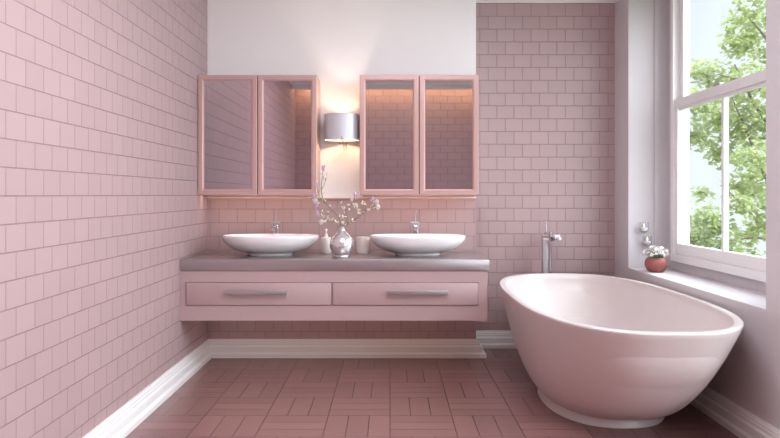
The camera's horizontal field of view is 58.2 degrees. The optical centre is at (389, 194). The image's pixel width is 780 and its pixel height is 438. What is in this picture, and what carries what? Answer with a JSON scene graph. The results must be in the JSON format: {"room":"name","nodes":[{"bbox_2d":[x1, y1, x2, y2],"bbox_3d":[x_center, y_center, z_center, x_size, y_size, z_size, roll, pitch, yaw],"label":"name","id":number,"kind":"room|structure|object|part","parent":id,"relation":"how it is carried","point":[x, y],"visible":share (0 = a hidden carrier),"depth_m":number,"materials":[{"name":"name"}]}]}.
{"room":"bathroom","nodes":[
{"label":"bathroom","id":0,"kind":"room"},
{"bbox_2d":[0,0,206,437],"bbox_3d":[-1.595,-0.224,2.985,0.200,3.100,6.610,0,0,0],"label":"wall","id":1,"kind":"structure","parent":0,"point":[101,206],"depth_m":3.49,"materials":[{"name":"pink tile"}]},
{"bbox_2d":[83,339,211,437],"bbox_3d":[-1.472,1.252,2.807,0.047,0.147,5.854,0,0,0],"label":"baseboard","id":2,"kind":"structure","parent":1,"relation":"attached to","point":[123,421],"depth_m":4.30,"materials":[{"name":"white paint"}]},
{"bbox_2d":[207,0,475,338],"bbox_3d":[-0.395,-0.224,6.012,2.200,3.100,0.556,0,0,0],"label":"wall","id":3,"kind":"structure","parent":0,"point":[338,42],"depth_m":5.73,"materials":[{"name":"pink tile"}]},
{"bbox_2d":[198,75,319,196],"bbox_3d":[-1.030,-0.459,5.583,0.922,0.946,0.299,0,0,0],"label":"upper cabinet","id":4,"kind":"object","parent":3,"relation":"attached to","point":[259,136],"visible":0.99,"depth_m":5.45,"materials":[{"name":"pink wood"}]},
{"bbox_3d":[-1.262,-0.466,5.444,0.458,0.932,0.021,0,0,0],"label":"door","id":5,"kind":"part","parent":4,"relation":"part of","materials":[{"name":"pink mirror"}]},
{"bbox_2d":[204,81,250,188],"bbox_3d":[-1.262,-0.466,5.448,0.374,0.848,0.004,0,0,0],"label":"mirror","id":6,"kind":"object","parent":4,"relation":"attached to","point":[227,104],"depth_m":5.45,"materials":[{"name":"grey mirror"}]},
{"bbox_3d":[-0.798,-0.466,5.444,0.458,0.932,0.021,0,0,0],"label":"door","id":7,"kind":"part","parent":4,"relation":"part of","materials":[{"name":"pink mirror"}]},
{"bbox_2d":[264,81,310,188],"bbox_3d":[-0.798,-0.466,5.448,0.374,0.848,0.004,0,0,0],"label":"mirror","id":8,"kind":"object","parent":4,"relation":"attached to","point":[287,104],"depth_m":5.45,"materials":[{"name":"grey mirror"}]},
{"bbox_2d":[180,270,486,320],"bbox_3d":[-0.400,0.721,5.333,2.188,0.368,0.800,0,0,0],"label":"vanity cabinet","id":9,"kind":"object","parent":3,"relation":"attached to","point":[205,295],"visible":1,"depth_m":4.99,"materials":[{"name":"pink paint"}]},
{"bbox_3d":[-0.943,0.688,4.953,0.428,0.030,0.040,0,0,0],"label":"handle","id":10,"kind":"part","parent":9,"relation":"part of","materials":[{"name":"metal"}]},
{"bbox_3d":[-0.932,0.704,4.989,1.032,0.159,0.032,0,0,0],"label":"drawer","id":11,"kind":"part","parent":9,"relation":"part of","materials":[{"name":"pink paint"}]},
{"bbox_2d":[180,251,488,269],"bbox_3d":[-0.394,0.497,5.353,2.201,0.077,0.760,0,0,0],"label":"countertop","id":12,"kind":"structure","parent":9,"relation":"on","point":[208,260],"depth_m":4.97,"materials":[{"name":"grey stone"}]},
{"bbox_2d":[222,233,318,255],"bbox_3d":[-0.910,0.382,5.335,0.732,0.154,0.430,0,0,0],"label":"basin","id":13,"kind":"object","parent":12,"relation":"in","point":[274,244],"visible":1,"depth_m":5.18,"materials":[{"name":"white ceramic"}]},
{"bbox_2d":[270,209,279,233],"bbox_3d":[-0.918,0.286,5.548,0.072,0.346,0.165,0,0,0],"label":"tap","id":14,"kind":"object","parent":12,"relation":"on","point":[275,228],"visible":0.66,"depth_m":5.58,"materials":[{"name":"silver metal"}]},
{"bbox_3d":[-0.918,0.177,5.601,0.072,0.128,0.046,0,0,0],"label":"lever","id":15,"kind":"part","parent":14,"relation":"part of","materials":[{"name":"metal"}]},
{"bbox_2d":[321,229,330,253],"bbox_3d":[-0.502,0.361,5.500,0.084,0.195,0.084,0,0,0],"label":"soap dispenser","id":16,"kind":"object","parent":12,"relation":"on","point":[325,241],"visible":0.98,"depth_m":5.46,"materials":[{"name":"white ceramic"}]},
{"bbox_2d":[330,226,353,257],"bbox_3d":[-0.356,0.346,5.190,0.183,0.226,0.183,0,0,0],"label":"vase","id":17,"kind":"object","parent":12,"relation":"on","point":[341,242],"visible":1,"depth_m":5.13,"materials":[{"name":"silver metal"}]},
{"bbox_2d":[310,165,342,226],"bbox_3d":[-0.475,0.064,5.152,0.263,0.571,0.064,0,0,-8],"label":"twig","id":18,"kind":"object","parent":17,"relation":"in","point":[315,201],"visible":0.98,"depth_m":5.15,"materials":[{"name":"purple plant"}]},
{"bbox_3d":[-0.469,0.073,5.159,0.241,0.552,0.043,0,0,-8],"label":"stem","id":19,"kind":"part","parent":18,"relation":"part of","materials":[{"name":"grey plant"}]},
{"bbox_2d":[319,213,339,225],"bbox_3d":[-0.436,0.239,5.145,0.186,0.220,0.057,0,0,-26],"label":"twig","id":20,"kind":"object","parent":17,"relation":"in","point":[321,221],"visible":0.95,"depth_m":5.12,"materials":[{"name":"grey plant"}]},
{"bbox_2d":[340,191,356,226],"bbox_3d":[-0.308,0.161,5.215,0.132,0.376,0.052,0,0,0],"label":"twig","id":21,"kind":"object","parent":17,"relation":"in","point":[355,195],"visible":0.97,"depth_m":5.21,"materials":[{"name":"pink plant"}]},
{"bbox_2d":[343,196,379,226],"bbox_3d":[-0.216,0.176,5.146,0.296,0.346,0.068,0,0,8],"label":"twig","id":22,"kind":"object","parent":17,"relation":"in","point":[376,201],"visible":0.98,"depth_m":5.14,"materials":[{"name":"grey plant"}]},
{"bbox_2d":[356,236,369,253],"bbox_3d":[-0.212,0.394,5.500,0.106,0.130,0.106,0,0,0],"label":"tumbler","id":23,"kind":"object","parent":12,"relation":"on","point":[362,243],"visible":1,"depth_m":5.46,"materials":[{"name":"white ceramic"}]},
{"bbox_2d":[410,209,418,233],"bbox_3d":[0.198,0.286,5.548,0.072,0.346,0.165,0,0,0],"label":"tap","id":24,"kind":"object","parent":12,"relation":"on","point":[415,224],"visible":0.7,"depth_m":5.58,"materials":[{"name":"silver metal"}]},
{"bbox_3d":[0.198,0.177,5.601,0.072,0.128,0.046,0,0,0],"label":"lever","id":25,"kind":"part","parent":24,"relation":"part of","materials":[{"name":"metal"}]},
{"bbox_2d":[370,233,465,255],"bbox_3d":[0.211,0.382,5.335,0.732,0.154,0.430,0,0,0],"label":"basin","id":26,"kind":"object","parent":12,"relation":"in","point":[416,244],"visible":1,"depth_m":5.18,"materials":[{"name":"white ceramic"}]},
{"bbox_3d":[0.110,0.704,4.989,1.033,0.159,0.032,0,0,0],"label":"drawer","id":27,"kind":"part","parent":9,"relation":"part of","materials":[{"name":"pink paint"}]},
{"bbox_3d":[0.197,0.688,4.953,0.428,0.030,0.040,0,0,0],"label":"handle","id":28,"kind":"part","parent":9,"relation":"part of","materials":[{"name":"metal"}]},
{"bbox_2d":[207,198,475,199],"bbox_3d":[-0.395,0.030,5.723,2.200,0.014,0.022,0,0,0],"label":"trim","id":29,"kind":"structure","parent":3,"relation":"attached to","point":[207,198],"depth_m":5.71,"materials":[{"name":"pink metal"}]},
{"bbox_2d":[324,113,359,148],"bbox_3d":[-0.381,-0.493,5.571,0.280,0.285,0.326,0,0,0],"label":"wall lamp","id":30,"kind":"object","parent":3,"relation":"attached to","point":[343,128],"visible":1,"depth_m":5.43,"materials":[{"name":"silver metal"}]},
{"bbox_2d":[208,331,516,357],"bbox_3d":[0.230,1.252,5.888,3.450,0.147,0.403,0,0,0],"label":"baseboard","id":31,"kind":"structure","parent":3,"relation":"attached to","point":[219,348],"depth_m":5.70,"materials":[{"name":"white paint"}]},
{"bbox_2d":[360,75,477,196],"bbox_3d":[0.226,-0.459,5.583,0.922,0.946,0.299,0,0,0],"label":"upper cabinet","id":32,"kind":"object","parent":3,"relation":"attached to","point":[419,133],"visible":1,"depth_m":5.45,"materials":[{"name":"pink wood"}]},
{"bbox_3d":[-0.006,-0.466,5.444,0.458,0.932,0.021,0,0,0],"label":"door","id":33,"kind":"part","parent":32,"relation":"part of","materials":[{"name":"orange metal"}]},
{"bbox_2d":[366,81,412,188],"bbox_3d":[-0.006,-0.466,5.448,0.374,0.848,0.004,0,0,0],"label":"mirror","id":34,"kind":"object","parent":32,"relation":"attached to","point":[389,104],"depth_m":5.45,"materials":[{"name":"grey mirror"}]},
{"bbox_3d":[0.458,-0.466,5.444,0.458,0.932,0.021,0,0,0],"label":"door","id":35,"kind":"part","parent":32,"relation":"part of","materials":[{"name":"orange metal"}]},
{"bbox_2d":[425,81,471,188],"bbox_3d":[0.458,-0.466,5.448,0.374,0.848,0.004,0,0,0],"label":"mirror","id":36,"kind":"object","parent":32,"relation":"attached to","point":[448,104],"depth_m":5.45,"materials":[{"name":"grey mirror"}]},
{"bbox_2d":[125,349,738,437],"bbox_3d":[0.352,1.386,2.985,4.095,0.120,6.610,0,0,0],"label":"floor","id":37,"kind":"structure","parent":0,"point":[493,396],"depth_m":4.45,"materials":[{"name":"tile"}]},
{"bbox_2d":[541,220,560,272],"bbox_3d":[1.357,0.771,5.883,0.155,1.110,0.205,0,0,0],"label":"tap","id":38,"kind":"object","parent":37,"relation":"on","point":[555,238],"visible":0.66,"depth_m":5.91,"materials":[{"name":"metal"}]},
{"bbox_3d":[1.361,0.363,5.867,0.147,0.054,0.174,0,0,0],"label":"spout","id":39,"kind":"part","parent":38,"relation":"part of","materials":[{"name":"silver metal"}]},
{"bbox_2d":[499,273,743,428],"bbox_3d":[1.357,0.988,4.553,1.162,0.676,2.534,0,0,0],"label":"bathtub","id":40,"kind":"object","parent":37,"relation":"on","point":[597,350],"visible":1,"depth_m":3.84,"materials":[{"name":"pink ceramic"}]},
{"bbox_2d":[476,3,614,330],"bbox_3d":[1.330,-0.224,6.190,1.250,3.100,0.200,0,0,0],"label":"wall","id":41,"kind":"structure","parent":0,"point":[545,72],"depth_m":6.09,"materials":[{"name":"pink tile"}]},
{"bbox_2d":[476,0,613,2],"bbox_3d":[1.330,-1.722,6.045,1.250,0.104,0.090,0,0,0],"label":"trim","id":42,"kind":"structure","parent":41,"relation":"attached to","point":[477,1],"depth_m":6.08,"materials":[{"name":"white paint"}]},
{"bbox_2d":[615,0,779,429],"bbox_3d":[2.178,-0.224,2.985,0.445,3.100,6.610,0,0,0],"label":"wall","id":43,"kind":"structure","parent":0,"point":[749,376],"depth_m":5.12,"materials":[{"name":"grey paint"}]},
{"bbox_2d":[642,245,669,271],"bbox_3d":[2.067,0.492,5.421,0.195,0.208,0.194,0,0,0],"label":"flower pot","id":44,"kind":"object","parent":43,"relation":"on","point":[652,264],"visible":1,"depth_m":5.38,"materials":[{"name":"red ceramic"}]},
{"bbox_3d":[2.063,0.540,5.430,0.167,0.112,0.167,0,0,0],"label":"pot","id":45,"kind":"part","parent":44,"relation":"part of","materials":[{"name":"red ceramic"}]},
{"bbox_2d":[654,0,667,267],"bbox_3d":[2.221,-0.535,5.734,0.113,2.262,0.012,0,0,0],"label":"trim","id":46,"kind":"structure","parent":43,"relation":"attached to","point":[660,6],"depth_m":5.73,"materials":[{"name":"grey paint"}]},
{"bbox_2d":[670,0,765,281],"bbox_3d":[2.323,-0.569,4.690,0.134,2.190,1.890,0,0,0],"label":"window","id":47,"kind":"structure","parent":43,"relation":"in","point":[749,266],"depth_m":5.52,"materials":[{"name":"white paint"}]},
{"bbox_3d":[2.331,-1.164,4.690,0.038,0.930,1.790,0,0,0],"label":"sash","id":48,"kind":"part","parent":47,"relation":"part of","materials":[{"name":"white paint"}]},
{"bbox_3d":[2.285,-0.146,4.690,0.046,1.225,1.790,0,0,0],"label":"sash","id":49,"kind":"part","parent":47,"relation":"part of","materials":[{"name":"white paint"}]},
{"bbox_2d":[690,386,779,437],"bbox_3d":[1.931,1.252,2.985,0.047,0.147,6.210,0,0,0],"label":"baseboard","id":50,"kind":"structure","parent":43,"relation":"attached to","point":[736,419],"depth_m":3.93,"materials":[{"name":"white paint"}]},
{"bbox_3d":[2.094,0.378,5.701,0.075,0.097,0.078,0,0,0],"label":"candle holder","id":51,"kind":"object","parent":43,"relation":"attached to","visible":0},
{"bbox_2d":[644,237,650,244],"bbox_3d":[2.094,0.372,5.696,0.057,0.068,0.057,0,0,0],"label":"candle","id":52,"kind":"object","parent":51,"relation":"in","point":[647,242],"visible":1,"depth_m":5.68,"materials":[{"name":"white wax"}]},
{"bbox_3d":[2.068,0.268,5.701,0.075,0.097,0.078,0,0,0],"label":"candle holder","id":53,"kind":"object","parent":43,"relation":"attached to","visible":0},
{"bbox_2d":[640,224,647,231],"bbox_3d":[2.068,0.263,5.696,0.057,0.068,0.057,0,0,0],"label":"candle","id":54,"kind":"object","parent":53,"relation":"in","point":[644,228],"visible":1,"depth_m":5.68,"materials":[{"name":"white wax"}]},
{"label":"outside","id":55,"kind":"structure","parent":0,"visible":0},
{"bbox_3d":[3.000,7.626,5.000,66.000,0.600,70.000,0,0,0],"label":"ground","id":56,"kind":"structure","parent":55,"visible":0},
{"bbox_2d":[689,0,765,255],"bbox_3d":[7.258,0.667,12.703,4.678,13.330,2.320,0,0,0],"label":"tree","id":57,"kind":"object","parent":56,"relation":"on","point":[749,19],"visible":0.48,"depth_m":12.71,"materials":[{"name":"green plant"}]}
]}

